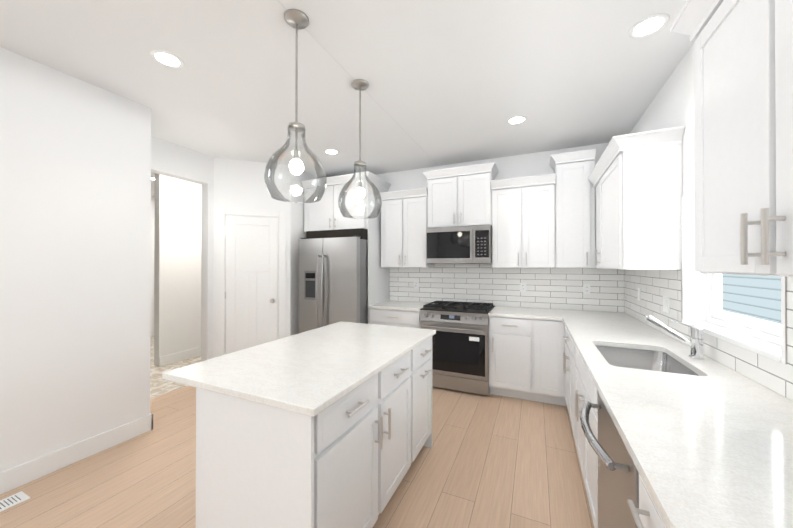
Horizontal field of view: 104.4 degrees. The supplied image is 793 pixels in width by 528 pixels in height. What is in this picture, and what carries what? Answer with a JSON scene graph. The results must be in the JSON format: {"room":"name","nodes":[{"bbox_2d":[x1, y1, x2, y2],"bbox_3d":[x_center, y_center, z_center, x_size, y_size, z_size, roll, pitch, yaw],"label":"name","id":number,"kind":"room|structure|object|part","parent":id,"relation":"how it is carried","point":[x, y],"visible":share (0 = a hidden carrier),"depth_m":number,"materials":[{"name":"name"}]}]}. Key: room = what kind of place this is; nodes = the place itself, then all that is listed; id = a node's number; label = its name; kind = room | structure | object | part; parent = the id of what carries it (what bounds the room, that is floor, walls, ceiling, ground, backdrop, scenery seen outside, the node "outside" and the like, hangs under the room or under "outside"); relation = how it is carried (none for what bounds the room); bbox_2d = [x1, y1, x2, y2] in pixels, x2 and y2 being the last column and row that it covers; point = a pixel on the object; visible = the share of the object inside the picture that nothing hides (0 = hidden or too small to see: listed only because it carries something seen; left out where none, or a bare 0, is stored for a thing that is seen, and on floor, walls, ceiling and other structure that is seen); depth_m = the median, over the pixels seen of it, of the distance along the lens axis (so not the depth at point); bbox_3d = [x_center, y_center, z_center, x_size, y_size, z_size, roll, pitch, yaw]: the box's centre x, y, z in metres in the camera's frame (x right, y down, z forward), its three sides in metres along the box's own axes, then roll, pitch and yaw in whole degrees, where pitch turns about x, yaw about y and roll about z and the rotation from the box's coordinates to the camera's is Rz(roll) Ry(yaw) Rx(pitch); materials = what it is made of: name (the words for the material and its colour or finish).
{"room":"kitchen","nodes":[
{"label":"kitchen","id":0,"kind":"room"},
{"bbox_2d":[151,197,153,260],"bbox_3d":[-6.177,0.045,3.441,0.120,2.800,6.989,0,0,24],"label":"wall","id":1,"kind":"structure","parent":0,"point":[152,198],"depth_m":6.16,"materials":[{"name":"paint"}]},
{"bbox_2d":[0,47,316,471],"bbox_3d":[-2.890,0.038,1.959,0.770,2.800,6.989,0,0,24],"label":"wall","id":2,"kind":"structure","parent":0,"point":[75,227],"depth_m":2.25,"materials":[{"name":"paint"}]},
{"bbox_2d":[0,413,152,494],"bbox_3d":[-3.030,1.364,0.687,0.016,0.135,4.386,0,0,24],"label":"baseboard","id":3,"kind":"structure","parent":2,"relation":"attached to","point":[25,473],"depth_m":2.21,"materials":[{"name":"paint"}]},
{"bbox_2d":[216,207,285,356],"bbox_3d":[-1.888,0.362,4.036,0.824,2.172,0.018,0,0,-21],"label":"door frame","id":4,"kind":"structure","parent":2,"relation":"attached to","point":[223,212],"depth_m":3.94,"materials":[{"name":"paint"}]},
{"bbox_2d":[225,215,277,353],"bbox_3d":[-1.881,0.407,4.026,0.468,2.058,0.458,0,0,24],"label":"pantry door","id":5,"kind":"structure","parent":2,"relation":"in","point":[251,295],"depth_m":4.03,"materials":[{"name":"paint"}]},
{"bbox_2d":[150,337,200,398],"bbox_3d":[-4.687,1.467,2.823,3.338,0.050,7.120,0,0,24],"label":"floor","id":6,"kind":"structure","parent":0,"point":[159,385],"depth_m":4.03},
{"bbox_2d":[150,173,201,365],"bbox_3d":[-3.107,0.053,5.068,0.120,2.800,1.499,0,0,24],"label":"door","id":7,"kind":"structure","parent":0,"point":[176,255],"depth_m":4.58,"materials":[{"name":"paint"}]},
{"bbox_2d":[159,347,200,365],"bbox_3d":[-3.047,1.386,5.029,0.016,0.135,1.490,0,0,24],"label":"baseboard","id":8,"kind":"structure","parent":7,"relation":"attached to","point":[179,356],"depth_m":4.59,"materials":[{"name":"paint"}]},
{"bbox_2d":[151,136,213,361],"bbox_3d":[-2.578,0.045,3.442,0.120,2.800,1.028,0,0,24],"label":"wall","id":9,"kind":"structure","parent":0,"point":[169,159],"depth_m":3.83,"materials":[{"name":"paint"}]},
{"bbox_2d":[0,385,593,527],"bbox_3d":[-0.985,1.459,1.154,4.780,0.050,7.120,0,0,24],"label":"floor","id":10,"kind":"structure","parent":0,"point":[493,461],"depth_m":2.06,"materials":[{"name":"beige wood"}]},
{"bbox_2d":[0,491,29,511],"bbox_3d":[-2.381,1.433,1.745,0.130,0.006,0.370,0,0,24],"label":"floor vent","id":11,"kind":"object","parent":10,"relation":"in","point":[13,500],"visible":1,"depth_m":1.86,"materials":[{"name":"white plastic"}]},
{"bbox_2d":[196,336,431,527],"bbox_3d":[-0.289,0.994,1.893,0.689,0.888,1.441,0,0,24],"label":"kitchen island","id":12,"kind":"object","parent":10,"relation":"on","point":[345,461],"visible":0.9,"depth_m":1.31,"materials":[{"name":"paint"}]},
{"bbox_2d":[162,321,435,416],"bbox_3d":[-0.400,0.533,1.945,0.900,0.030,1.475,0,0,24],"label":"island countertop","id":13,"kind":"structure","parent":12,"relation":"on","point":[313,372],"depth_m":1.55,"materials":[{"name":"stone"}]},
{"bbox_2d":[299,228,388,332],"bbox_3d":[-0.725,0.498,4.280,0.928,1.903,0.971,0,0,24],"label":"fridge","id":14,"kind":"object","parent":10,"relation":"on","point":[333,276],"depth_m":3.94,"materials":[{"name":"silver metal"}]},
{"bbox_3d":[-0.238,0.498,4.254,0.018,1.903,0.618,0,0,24],"label":"fridge panel","id":15,"kind":"part","parent":14,"relation":"part of","materials":[{"name":"white wood"}]},
{"bbox_2d":[369,308,420,327],"bbox_3d":[0.086,1.007,4.076,0.713,0.882,0.666,0,0,24],"label":"base cabinet","id":16,"kind":"object","parent":10,"relation":"on","point":[400,318],"visible":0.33,"depth_m":3.80,"materials":[{"name":"paint"}]},
{"bbox_2d":[368,300,433,310],"bbox_3d":[0.091,0.549,4.091,0.716,0.030,0.646,0,0,24],"label":"countertop","id":17,"kind":"structure","parent":16,"relation":"on","point":[393,305],"depth_m":3.96,"materials":[{"name":"stone"}]},
{"bbox_2d":[420,301,494,395],"bbox_3d":[0.753,0.971,3.741,0.774,0.952,0.715,0,0,24],"label":"range","id":18,"kind":"object","parent":10,"relation":"on","point":[460,349],"visible":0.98,"depth_m":3.45,"materials":[{"name":"silver metal"}]},
{"bbox_2d":[489,316,565,405],"bbox_3d":[1.460,1.004,3.457,0.748,0.882,0.666,0,0,24],"label":"base cabinet","id":19,"kind":"object","parent":10,"relation":"on","point":[525,358],"visible":1,"depth_m":3.19,"materials":[{"name":"paint"}]},
{"bbox_2d":[488,306,563,319],"bbox_3d":[1.439,0.546,3.471,0.696,0.030,0.668,0,0,24],"label":"countertop","id":20,"kind":"structure","parent":19,"relation":"on","point":[501,311],"depth_m":3.33,"materials":[{"name":"stone"}]},
{"bbox_2d":[563,326,576,439],"bbox_3d":[1.770,1.000,2.518,0.626,0.882,0.841,0,0,24],"label":"base cabinet","id":21,"kind":"object","parent":10,"relation":"on","point":[569,364],"visible":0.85,"depth_m":2.50,"materials":[{"name":"paint"}]},
{"bbox_2d":[560,309,792,527],"bbox_3d":[1.515,0.641,1.972,0.646,0.235,3.338,0,0,24],"label":"countertop","id":22,"kind":"structure","parent":21,"relation":"on","point":[708,441],"depth_m":0.99,"materials":[{"name":"stone"}]},
{"bbox_2d":[645,314,704,359],"bbox_3d":[1.584,0.409,1.755,0.257,0.225,0.073,0,0,24],"label":"faucet","id":23,"kind":"object","parent":22,"relation":"on","point":[695,342],"visible":1,"depth_m":1.71,"materials":[{"name":"silver metal"}]},
{"bbox_2d":[575,346,597,527],"bbox_3d":[1.391,0.996,1.725,0.666,0.882,0.906,0,0,24],"label":"base cabinet","id":24,"kind":"object","parent":10,"relation":"on","point":[586,389],"visible":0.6,"depth_m":1.74,"materials":[{"name":"paint"}]},
{"bbox_2d":[580,392,638,527],"bbox_3d":[1.041,0.993,1.055,0.702,0.880,0.596,0,0,24],"label":"dishwasher","id":25,"kind":"object","parent":10,"relation":"on","point":[618,480],"visible":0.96,"depth_m":1.12,"materials":[{"name":"silver metal"}]},
{"bbox_2d":[627,474,665,527],"bbox_3d":[0.887,0.990,0.609,0.666,0.882,0.336,0,0,24],"label":"base cabinet","id":26,"kind":"object","parent":10,"relation":"on","point":[648,516],"visible":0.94,"depth_m":0.79,"materials":[{"name":"paint"}]},
{"bbox_2d":[0,0,694,196],"bbox_3d":[-2.507,-1.412,1.855,8.120,0.101,7.120,0,0,24],"label":"ceiling","id":27,"kind":"structure","parent":0,"point":[454,81],"depth_m":2.14,"materials":[{"name":"paint"}]},
{"bbox_2d":[150,50,183,68],"bbox_3d":[-1.522,-1.358,2.046,0.184,0.007,0.184,0,0,24],"label":"recessed light","id":28,"kind":"object","parent":27,"relation":"in","point":[166,59],"visible":1,"depth_m":2.04,"materials":[{"name":"white plastic"}]},
{"bbox_2d":[264,9,326,202],"bbox_3d":[-0.555,-0.863,1.707,0.330,1.000,0.330,0,0,24],"label":"pendant light","id":29,"kind":"object","parent":27,"relation":"hanging from","point":[296,19],"visible":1,"depth_m":1.71,"materials":[{"name":"clear glass"}]},
{"bbox_2d":[324,149,338,154],"bbox_3d":[-0.783,-1.349,3.709,0.184,0.007,0.184,0,0,24],"label":"recessed light","id":30,"kind":"object","parent":27,"relation":"in","point":[331,151],"visible":1,"depth_m":3.69,"materials":[{"name":"white plastic"}]},
{"bbox_2d":[338,79,381,218],"bbox_3d":[-0.275,-0.860,2.327,0.330,1.000,0.330,0,0,24],"label":"pendant light","id":31,"kind":"object","parent":27,"relation":"hanging from","point":[359,85],"visible":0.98,"depth_m":2.33,"materials":[{"name":"clear glass"}]},
{"bbox_2d":[507,115,526,124],"bbox_3d":[1.134,-1.354,2.900,0.184,0.007,0.184,0,0,24],"label":"recessed light","id":32,"kind":"object","parent":27,"relation":"in","point":[516,120],"visible":1,"depth_m":2.90,"materials":[{"name":"white plastic"}]},
{"bbox_2d":[628,13,669,38],"bbox_3d":[1.444,-1.359,1.763,0.184,0.007,0.184,0,0,24],"label":"recessed light","id":33,"kind":"object","parent":27,"relation":"in","point":[657,22],"visible":1,"depth_m":1.75,"materials":[{"name":"white plastic"}]},
{"bbox_2d":[376,143,623,312],"bbox_3d":[-1.069,0.053,5.038,8.120,2.800,0.120,0,0,24],"label":"wall","id":34,"kind":"structure","parent":0,"point":[529,164],"depth_m":3.86,"materials":[{"name":"paint"}]},
{"bbox_2d":[301,171,390,232],"bbox_3d":[-0.719,-0.816,4.448,1.108,0.723,0.670,0,0,24],"label":"upper cabinet","id":35,"kind":"object","parent":34,"relation":"attached to","point":[324,213],"visible":0.6,"depth_m":4.19,"materials":[{"name":"paint"}]},
{"bbox_2d":[379,187,434,267],"bbox_3d":[0.143,-0.460,4.211,0.672,1.018,0.390,0,0,24],"label":"upper cabinet","id":36,"kind":"object","parent":34,"relation":"attached to","point":[404,219],"visible":0.96,"depth_m":4.07,"materials":[{"name":"paint"}]},
{"bbox_2d":[422,162,498,227],"bbox_3d":[0.812,-0.819,3.912,0.892,0.723,0.390,0,0,24],"label":"upper cabinet","id":37,"kind":"object","parent":34,"relation":"attached to","point":[459,196],"visible":0.98,"depth_m":3.76,"materials":[{"name":"paint"}]},
{"bbox_2d":[426,225,491,263],"bbox_3d":[0.799,-0.230,3.880,0.784,0.450,0.454,0,0,24],"label":"microwave","id":38,"kind":"object","parent":37,"relation":"attached to","point":[461,245],"visible":0.98,"depth_m":3.71,"materials":[{"name":"silver metal"}]},
{"bbox_2d":[389,264,623,311],"bbox_3d":[1.193,0.265,3.947,2.841,0.534,0.008,0,0,24],"label":"tile backsplash","id":39,"kind":"structure","parent":34,"relation":"attached to","point":[554,288],"depth_m":3.83,"materials":[{"name":"white tile"}]},
{"bbox_2d":[414,280,418,288],"bbox_3d":[0.277,0.290,4.350,0.070,0.115,0.008,0,0,24],"label":"electrical outlet","id":40,"kind":"object","parent":39,"relation":"attached to","point":[416,284],"visible":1,"depth_m":4.35,"materials":[{"name":"white plastic"}]},
{"bbox_2d":[520,283,525,291],"bbox_3d":[1.554,0.287,3.775,0.070,0.115,0.008,0,0,24],"label":"electrical outlet","id":41,"kind":"object","parent":39,"relation":"attached to","point":[522,287],"visible":1,"depth_m":3.77,"materials":[{"name":"white plastic"}]},
{"bbox_2d":[583,284,589,293],"bbox_3d":[2.164,0.285,3.499,0.070,0.115,0.008,0,0,24],"label":"electrical outlet","id":42,"kind":"object","parent":39,"relation":"attached to","point":[586,288],"visible":1,"depth_m":3.50,"materials":[{"name":"white plastic"}]},
{"bbox_2d":[491,173,555,267],"bbox_3d":[1.480,-0.463,3.608,0.670,1.018,0.390,0,0,24],"label":"upper cabinet","id":43,"kind":"object","parent":34,"relation":"attached to","point":[523,222],"visible":1,"depth_m":3.46,"materials":[{"name":"paint"}]},
{"bbox_2d":[549,148,595,267],"bbox_3d":[1.931,-0.569,3.406,0.415,1.228,0.390,0,0,24],"label":"upper cabinet","id":44,"kind":"object","parent":34,"relation":"attached to","point":[575,214],"visible":0.98,"depth_m":3.27,"materials":[{"name":"paint"}]},
{"bbox_2d":[629,44,693,193],"bbox_3d":[1.162,0.029,0.194,0.170,2.800,7.120,0,0,24],"label":"wall","id":45,"kind":"structure","parent":0,"point":[671,105],"depth_m":2.06,"materials":[{"name":"paint"}]},
{"bbox_2d":[588,126,684,269],"bbox_3d":[1.938,-0.428,2.605,0.390,0.938,1.150,0,0,24],"label":"upper cabinet","id":46,"kind":"object","parent":45,"relation":"attached to","point":[635,179],"visible":0.98,"depth_m":2.14,"materials":[{"name":"paint"}]},
{"bbox_2d":[624,269,792,400],"bbox_3d":[1.791,0.254,1.806,0.008,0.534,3.419,0,0,24],"label":"tile backsplash","id":47,"kind":"structure","parent":45,"relation":"attached to","point":[655,286],"depth_m":1.77,"materials":[{"name":"white tile"}]},
{"bbox_2d":[638,288,640,300],"bbox_3d":[2.260,0.282,2.867,0.008,0.115,0.070,0,0,24],"label":"outlet","id":48,"kind":"object","parent":47,"relation":"attached to","point":[639,294],"visible":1,"depth_m":2.85,"materials":[{"name":"white plastic"}]},
{"bbox_2d":[663,296,669,312],"bbox_3d":[1.992,0.299,2.275,0.010,0.115,0.115,0,0,24],"label":"light switch","id":49,"kind":"object","parent":47,"relation":"attached to","point":[666,304],"visible":1,"depth_m":2.26,"materials":[{"name":"white plastic"}]},
{"bbox_2d":[670,0,792,276],"bbox_3d":[1.091,-0.462,0.727,0.390,0.988,0.970,0,0,24],"label":"upper cabinet","id":50,"kind":"object","parent":45,"relation":"attached to","point":[743,137],"visible":1,"depth_m":0.90,"materials":[{"name":"paint"}]},
{"bbox_2d":[681,189,786,363],"bbox_3d":[1.777,-0.037,1.584,0.181,0.855,0.938,0,0,24],"label":"window","id":51,"kind":"structure","parent":45,"relation":"in","point":[701,299],"depth_m":1.89,"materials":[{"name":"paint"}]},
{"label":"outside","id":52,"kind":"structure","parent":0,"visible":0},
{"bbox_2d":[722,274,780,323],"bbox_3d":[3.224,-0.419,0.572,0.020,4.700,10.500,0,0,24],"label":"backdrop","id":53,"kind":"structure","parent":52,"point":[756,296],"depth_m":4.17,"materials":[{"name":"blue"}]}
]}

